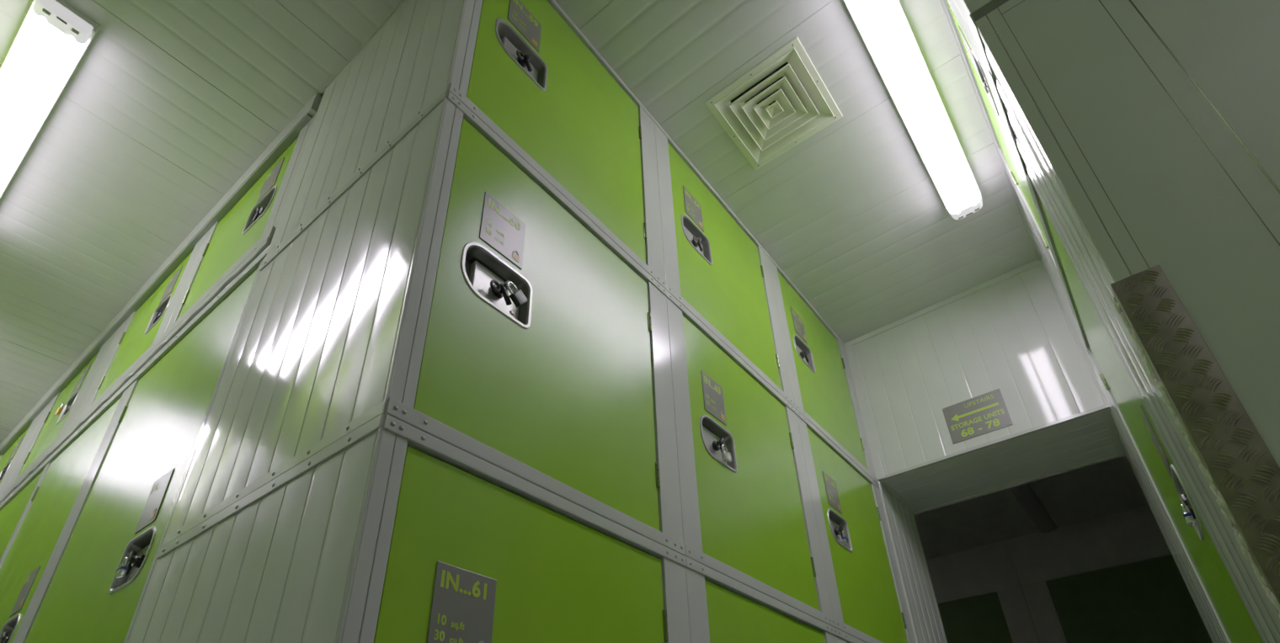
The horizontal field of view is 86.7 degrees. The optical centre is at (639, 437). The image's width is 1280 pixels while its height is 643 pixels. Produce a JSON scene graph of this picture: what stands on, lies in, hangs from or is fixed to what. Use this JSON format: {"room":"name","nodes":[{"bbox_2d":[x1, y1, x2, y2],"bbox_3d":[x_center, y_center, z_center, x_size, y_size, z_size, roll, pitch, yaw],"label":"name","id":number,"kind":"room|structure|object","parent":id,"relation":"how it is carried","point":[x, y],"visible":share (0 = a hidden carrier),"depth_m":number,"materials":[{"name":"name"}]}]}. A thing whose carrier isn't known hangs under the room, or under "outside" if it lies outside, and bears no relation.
{"room":"self-storage corridor","nodes":[
{"label":"self-storage corridor","id":0,"kind":"room"},
{"bbox_2d":[0,404,48,494],"bbox_3d":[-3.967,0.440,4.820,1.169,0.882,0.965,-23,-37,31],"label":"locker","id":1,"kind":"object","parent":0,"point":[10,460],"visible":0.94,"depth_m":4.39,"materials":[{"name":"green metal"}]},
{"bbox_2d":[0,0,1037,443],"bbox_3d":[-2.066,-0.626,4.032,13.000,0.004,4.586,-23,-37,31],"label":"ceiling","id":2,"kind":"structure","parent":0,"point":[169,103],"depth_m":3.03,"materials":[{"name":"white paint"}]},
{"bbox_2d":[0,0,100,198],"bbox_3d":[-2.659,-1.273,2.833,1.520,0.098,0.177,-23,-37,31],"label":"ceiling light","id":3,"kind":"object","parent":2,"relation":"attached to","point":[54,36],"visible":1,"depth_m":2.58,"materials":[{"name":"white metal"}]},
{"bbox_2d":[0,92,322,450],"bbox_3d":[-4.456,0.003,4.819,8.000,0.106,0.037,-23,-37,31],"label":"trim","id":4,"kind":"structure","parent":2,"relation":"attached to","point":[311,108],"depth_m":3.34,"materials":[{"name":"grey paint"}]},
{"bbox_2d":[704,36,842,170],"bbox_3d":[0.579,-1.434,2.921,0.434,0.086,0.434,-23,-37,31],"label":"ceiling vent","id":5,"kind":"object","parent":2,"relation":"in","point":[783,100],"visible":1,"depth_m":2.90,"materials":[{"name":"beige paint"}]},
{"bbox_2d":[843,0,983,219],"bbox_3d":[1.155,-1.416,2.827,0.160,0.098,1.490,-23,-37,31],"label":"ceiling light","id":6,"kind":"object","parent":2,"relation":"attached to","point":[883,26],"visible":1,"depth_m":2.79,"materials":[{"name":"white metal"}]},
{"bbox_2d":[881,485,947,642],"bbox_3d":[1.551,1.249,3.463,0.004,2.077,0.604,-23,-37,31],"label":"door jamb","id":7,"kind":"structure","parent":0,"point":[930,628],"depth_m":3.78,"materials":[{"name":"white paint"}]},
{"bbox_2d":[878,480,919,642],"bbox_3d":[1.371,1.140,3.267,0.030,2.071,0.030,-23,-37,31],"label":"trim","id":8,"kind":"structure","parent":7,"relation":"attached to","point":[913,623],"depth_m":3.54,"materials":[{"name":"grey paint"}]},
{"bbox_2d":[852,264,1107,475],"bbox_3d":[1.765,-0.365,3.755,1.136,0.971,0.004,-23,-37,31],"label":"wall","id":9,"kind":"structure","parent":0,"point":[1014,335],"depth_m":3.72,"materials":[{"name":"white metal"}]},
{"bbox_2d":[845,345,884,479],"bbox_3d":[1.333,-0.181,4.032,0.045,0.971,0.009,-23,-37,31],"label":"trim","id":10,"kind":"structure","parent":9,"relation":"attached to","point":[870,436],"depth_m":4.00,"materials":[{"name":"white paint"}]},
{"bbox_2d":[844,259,1041,348],"bbox_3d":[1.746,-0.768,3.993,1.136,0.034,0.012,-23,-37,31],"label":"trim","id":11,"kind":"structure","parent":9,"relation":"attached to","point":[1035,263],"depth_m":3.96,"materials":[{"name":"white paint"}]},
{"bbox_2d":[942,388,1013,443],"bbox_3d":[1.782,-0.110,3.585,0.298,0.224,0.006,-23,-37,31],"label":"direction sign","id":12,"kind":"object","parent":9,"relation":"attached to","point":[987,413],"visible":1,"depth_m":3.58,"materials":[{"name":"grey metal"}]},
{"bbox_2d":[939,0,1039,261],"bbox_3d":[1.586,-1.351,3.040,0.010,0.016,1.964,-23,-37,31],"label":"trim","id":13,"kind":"structure","parent":9,"relation":"attached to","point":[941,1],"depth_m":3.01,"materials":[{"name":"grey paint"}]},
{"bbox_2d":[877,404,1109,481],"bbox_3d":[1.785,0.048,3.511,1.136,0.017,0.026,-23,-37,31],"label":"trim","id":14,"kind":"structure","parent":9,"relation":"attached to","point":[1104,408],"depth_m":3.46,"materials":[{"name":"grey paint"}]},
{"bbox_2d":[913,455,1148,559],"bbox_3d":[2.975,0.287,5.888,5.600,0.050,3.710,-23,-37,31],"label":"ceiling","id":15,"kind":"structure","parent":0,"point":[1110,487],"depth_m":6.57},
{"bbox_2d":[1008,482,1056,533],"bbox_3d":[3.735,0.665,6.412,0.177,0.098,1.300,-23,-37,31],"label":"ceiling light","id":16,"kind":"object","parent":15,"relation":"attached to","point":[1026,494],"visible":0.89,"depth_m":6.32,"materials":[{"name":"white metal"}]},
{"bbox_2d":[939,555,1167,604],"bbox_3d":[4.035,2.386,6.508,8.000,3.138,0.090,-23,-37,31],"label":"wall","id":17,"kind":"structure","parent":0,"point":[1167,556],"depth_m":6.74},
{"bbox_2d":[1089,355,1226,642],"bbox_3d":[2.320,0.745,2.762,0.006,2.163,1.008,-23,-37,31],"label":"door jamb","id":18,"kind":"structure","parent":0,"point":[1216,636],"depth_m":2.91,"materials":[{"name":"white paint"}]},
{"bbox_2d":[1012,185,1100,388],"bbox_3d":[2.029,-0.737,3.242,0.060,0.882,0.663,-23,-37,31],"label":"trim","id":19,"kind":"structure","parent":18,"relation":"attached to","point":[1048,269],"depth_m":3.23,"materials":[{"name":"white paint"}]},
{"bbox_3d":[-0.609,2.866,3.945,13.200,0.050,9.000,-23,-37,31],"label":"floor","id":20,"kind":"structure","parent":0,"visible":0},
{"bbox_2d":[0,457,49,563],"bbox_3d":[-3.100,1.367,3.510,1.069,2.115,0.959,-23,-37,31],"label":"locker","id":21,"kind":"object","parent":20,"relation":"on","point":[13,509],"visible":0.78,"depth_m":3.52,"materials":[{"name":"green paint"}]},
{"bbox_2d":[0,327,119,504],"bbox_3d":[-3.050,0.043,4.221,1.159,0.882,0.965,-23,-37,31],"label":"locker","id":22,"kind":"object","parent":21,"relation":"on","point":[51,429],"visible":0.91,"depth_m":3.85,"materials":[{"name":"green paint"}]},
{"bbox_2d":[54,403,63,415],"bbox_3d":[-3.254,-0.155,3.805,0.058,0.077,0.016,-23,-37,31],"label":"padlock","id":23,"kind":"object","parent":22,"relation":"attached to","point":[59,410],"visible":1,"depth_m":3.79,"materials":[{"name":"gold metal"}]},
{"bbox_2d":[0,377,133,642],"bbox_3d":[-2.266,1.006,2.965,1.049,2.115,0.959,-23,-37,31],"label":"locker","id":24,"kind":"object","parent":20,"relation":"on","point":[25,566],"visible":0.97,"depth_m":2.89,"materials":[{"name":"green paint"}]},
{"bbox_2d":[61,231,207,442],"bbox_3d":[-2.173,-0.337,3.647,1.069,0.882,0.965,-23,-37,31],"label":"locker","id":25,"kind":"object","parent":24,"relation":"on","point":[131,348],"visible":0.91,"depth_m":3.27,"materials":[{"name":"green metal"}]},
{"bbox_2d":[17,245,270,642],"bbox_3d":[-1.390,0.626,2.393,1.174,2.115,0.959,-23,-37,31],"label":"locker","id":26,"kind":"object","parent":20,"relation":"on","point":[128,504],"visible":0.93,"depth_m":2.23,"materials":[{"name":"green metal"}]},
{"bbox_2d":[114,557,128,579],"bbox_3d":[-1.437,0.362,1.886,0.038,0.059,0.018,-23,-37,31],"label":"padlock","id":27,"kind":"object","parent":26,"relation":"attached to","point":[121,571],"visible":1,"depth_m":1.87,"materials":[{"name":"silver metal"}]},
{"bbox_2d":[150,96,323,357],"bbox_3d":[-1.364,-0.688,3.119,0.984,0.882,0.965,-23,-37,31],"label":"locker","id":28,"kind":"object","parent":26,"relation":"on","point":[232,243],"visible":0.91,"depth_m":2.75,"materials":[{"name":"green metal"}]},
{"bbox_2d":[0,113,312,455],"bbox_3d":[-4.465,0.059,4.797,7.970,0.010,0.033,-23,-37,31],"label":"trim","id":29,"kind":"structure","parent":28,"relation":"attached to","point":[293,136],"depth_m":3.37,"materials":[{"name":"grey metal"}]},
{"bbox_2d":[128,413,690,642],"bbox_3d":[-0.528,0.733,1.545,0.962,1.000,0.967,-23,-37,31],"label":"locker","id":30,"kind":"object","parent":20,"relation":"on","point":[392,531],"visible":1,"depth_m":1.31,"materials":[{"name":"metal"}]},
{"bbox_2d":[161,90,685,556],"bbox_3d":[-0.559,-0.122,2.063,0.962,1.000,0.967,-23,-37,31],"label":"locker","id":31,"kind":"object","parent":30,"relation":"on","point":[392,299],"visible":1,"depth_m":1.70,"materials":[{"name":"metal"}]},
{"bbox_2d":[262,0,666,289],"bbox_3d":[-0.590,-0.975,2.582,0.962,0.998,0.965,-23,-37,31],"label":"locker","id":32,"kind":"object","parent":31,"relation":"on","point":[524,68],"visible":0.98,"depth_m":2.24,"materials":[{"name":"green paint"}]},
{"bbox_2d":[506,281,527,307],"bbox_3d":[-0.304,-0.350,1.673,0.016,0.060,0.067,-23,-37,31],"label":"padlock","id":33,"kind":"object","parent":31,"relation":"attached to","point":[518,298],"visible":1,"depth_m":1.66,"materials":[{"name":"silver metal"}]},
{"bbox_2d":[685,557,837,642],"bbox_3d":[0.082,1.119,2.218,0.957,1.000,1.004,-23,-37,31],"label":"locker","id":34,"kind":"object","parent":20,"relation":"on","point":[722,609],"visible":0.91,"depth_m":2.04,"materials":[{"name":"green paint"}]},
{"bbox_2d":[666,291,836,628],"bbox_3d":[0.051,0.264,2.736,0.957,1.000,1.004,-23,-37,31],"label":"locker","id":35,"kind":"object","parent":34,"relation":"on","point":[749,520],"visible":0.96,"depth_m":2.42,"materials":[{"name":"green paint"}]},
{"bbox_2d":[654,119,795,408],"bbox_3d":[0.020,-0.590,3.254,0.957,0.998,1.004,-23,-37,31],"label":"locker","id":36,"kind":"object","parent":35,"relation":"on","point":[714,266],"visible":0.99,"depth_m":2.96,"materials":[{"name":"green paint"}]},
{"bbox_2d":[720,444,731,462],"bbox_3d":[0.298,0.058,2.323,0.016,0.066,0.050,-23,-37,31],"label":"padlock","id":37,"kind":"object","parent":35,"relation":"attached to","point":[726,456],"visible":1,"depth_m":2.31,"materials":[{"name":"silver metal"}]},
{"bbox_2d":[836,629,866,642],"bbox_3d":[0.701,1.512,2.903,0.957,1.000,1.000,-23,-37,31],"label":"locker","id":38,"kind":"object","parent":20,"relation":"on","point":[842,637],"visible":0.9,"depth_m":2.62,"materials":[{"name":"grey metal"}]},
{"bbox_2d":[796,410,916,642],"bbox_3d":[0.670,0.658,3.422,0.957,1.000,1.000,-23,-37,31],"label":"locker","id":39,"kind":"object","parent":38,"relation":"on","point":[868,602],"visible":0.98,"depth_m":3.13,"materials":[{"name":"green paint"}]},
{"bbox_2d":[768,254,878,484],"bbox_3d":[0.638,-0.196,3.940,0.957,0.998,1.000,-23,-37,31],"label":"locker","id":40,"kind":"object","parent":39,"relation":"on","point":[824,392],"visible":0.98,"depth_m":3.66,"materials":[{"name":"green metal"}]},
{"bbox_2d":[841,530,848,543],"bbox_3d":[0.913,0.445,3.006,0.018,0.061,0.040,-23,-37,31],"label":"padlock","id":41,"kind":"object","parent":39,"relation":"attached to","point":[845,539],"visible":1,"depth_m":2.99,"materials":[{"name":"silver metal"}]},
{"bbox_2d":[925,540,1039,642],"bbox_3d":[3.413,2.633,6.837,1.412,2.996,0.030,-23,-37,31],"label":"locker","id":42,"kind":"object","parent":20,"relation":"on","point":[1003,616],"visible":0.56,"depth_m":7.18,"materials":[{"name":"grey metal"}]},
{"bbox_2d":[1005,505,1212,642],"bbox_3d":[4.504,2.160,6.125,1.352,2.996,0.030,-23,-37,31],"label":"locker","id":43,"kind":"object","parent":20,"relation":"on","point":[1148,601],"visible":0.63,"depth_m":6.55,"materials":[{"name":"metal"}]},
{"bbox_2d":[954,0,1279,642],"bbox_3d":[1.427,-0.568,1.405,0.913,3.040,0.590,-23,-37,31],"label":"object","id":44,"kind":"object","parent":20,"relation":"on","point":[1147,132],"depth_m":1.31,"materials":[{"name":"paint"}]},
{"bbox_2d":[1026,173,1263,642],"bbox_3d":[1.992,0.139,1.794,0.906,2.115,1.187,-23,-37,31],"label":"locker","id":45,"kind":"object","parent":20,"relation":"on","point":[1231,614],"visible":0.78,"depth_m":2.13,"materials":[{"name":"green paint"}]},
{"bbox_2d":[942,0,1076,319],"bbox_3d":[1.742,-1.271,2.346,0.906,0.882,1.329,-23,-37,31],"label":"locker","id":46,"kind":"object","parent":45,"relation":"on","point":[994,109],"visible":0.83,"depth_m":2.56,"materials":[{"name":"green metal"}]},
{"bbox_2d":[1180,503,1194,527],"bbox_3d":[1.410,0.199,1.744,0.018,0.059,0.038,-23,-37,31],"label":"padlock","id":47,"kind":"object","parent":45,"relation":"attached to","point":[1187,516],"visible":1,"depth_m":1.73,"materials":[{"name":"silver metal"}]},
{"bbox_3d":[1.931,-0.281,4.002,2.986,1.049,0.598,-23,-37,31],"label":"wall","id":48,"kind":"structure","parent":0,"visible":0},
{"bbox_2d":[880,480,918,515],"bbox_3d":[1.537,0.363,3.998,0.030,0.006,0.584,-23,-37,31],"label":"trim","id":49,"kind":"structure","parent":48,"relation":"attached to","point":[884,484],"depth_m":3.98,"materials":[{"name":"white paint"}]},
{"bbox_2d":[885,411,1117,511],"bbox_3d":[1.966,0.167,3.710,1.136,0.004,0.602,-23,-37,31],"label":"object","id":50,"kind":"structure","parent":48,"relation":"attached to","point":[1088,439],"depth_m":3.67,"materials":[{"name":"white paint"}]},
{"bbox_2d":[1102,409,1125,457],"bbox_3d":[2.407,-0.015,3.430,0.030,0.006,0.584,-23,-37,31],"label":"trim","id":51,"kind":"structure","parent":48,"relation":"attached to","point":[1109,419],"depth_m":3.41,"materials":[{"name":"white paint"}]},
{"bbox_3d":[2.682,0.596,2.533,0.892,2.157,0.988,-23,-37,31],"label":"wall","id":52,"kind":"structure","parent":0,"visible":0},
{"bbox_2d":[917,453,1119,513],"bbox_3d":[2.141,0.281,3.902,1.136,0.005,0.035,-23,-37,31],"label":"trim","id":53,"kind":"structure","parent":52,"relation":"attached to","point":[1111,457],"depth_m":3.87,"materials":[{"name":"white paint"}]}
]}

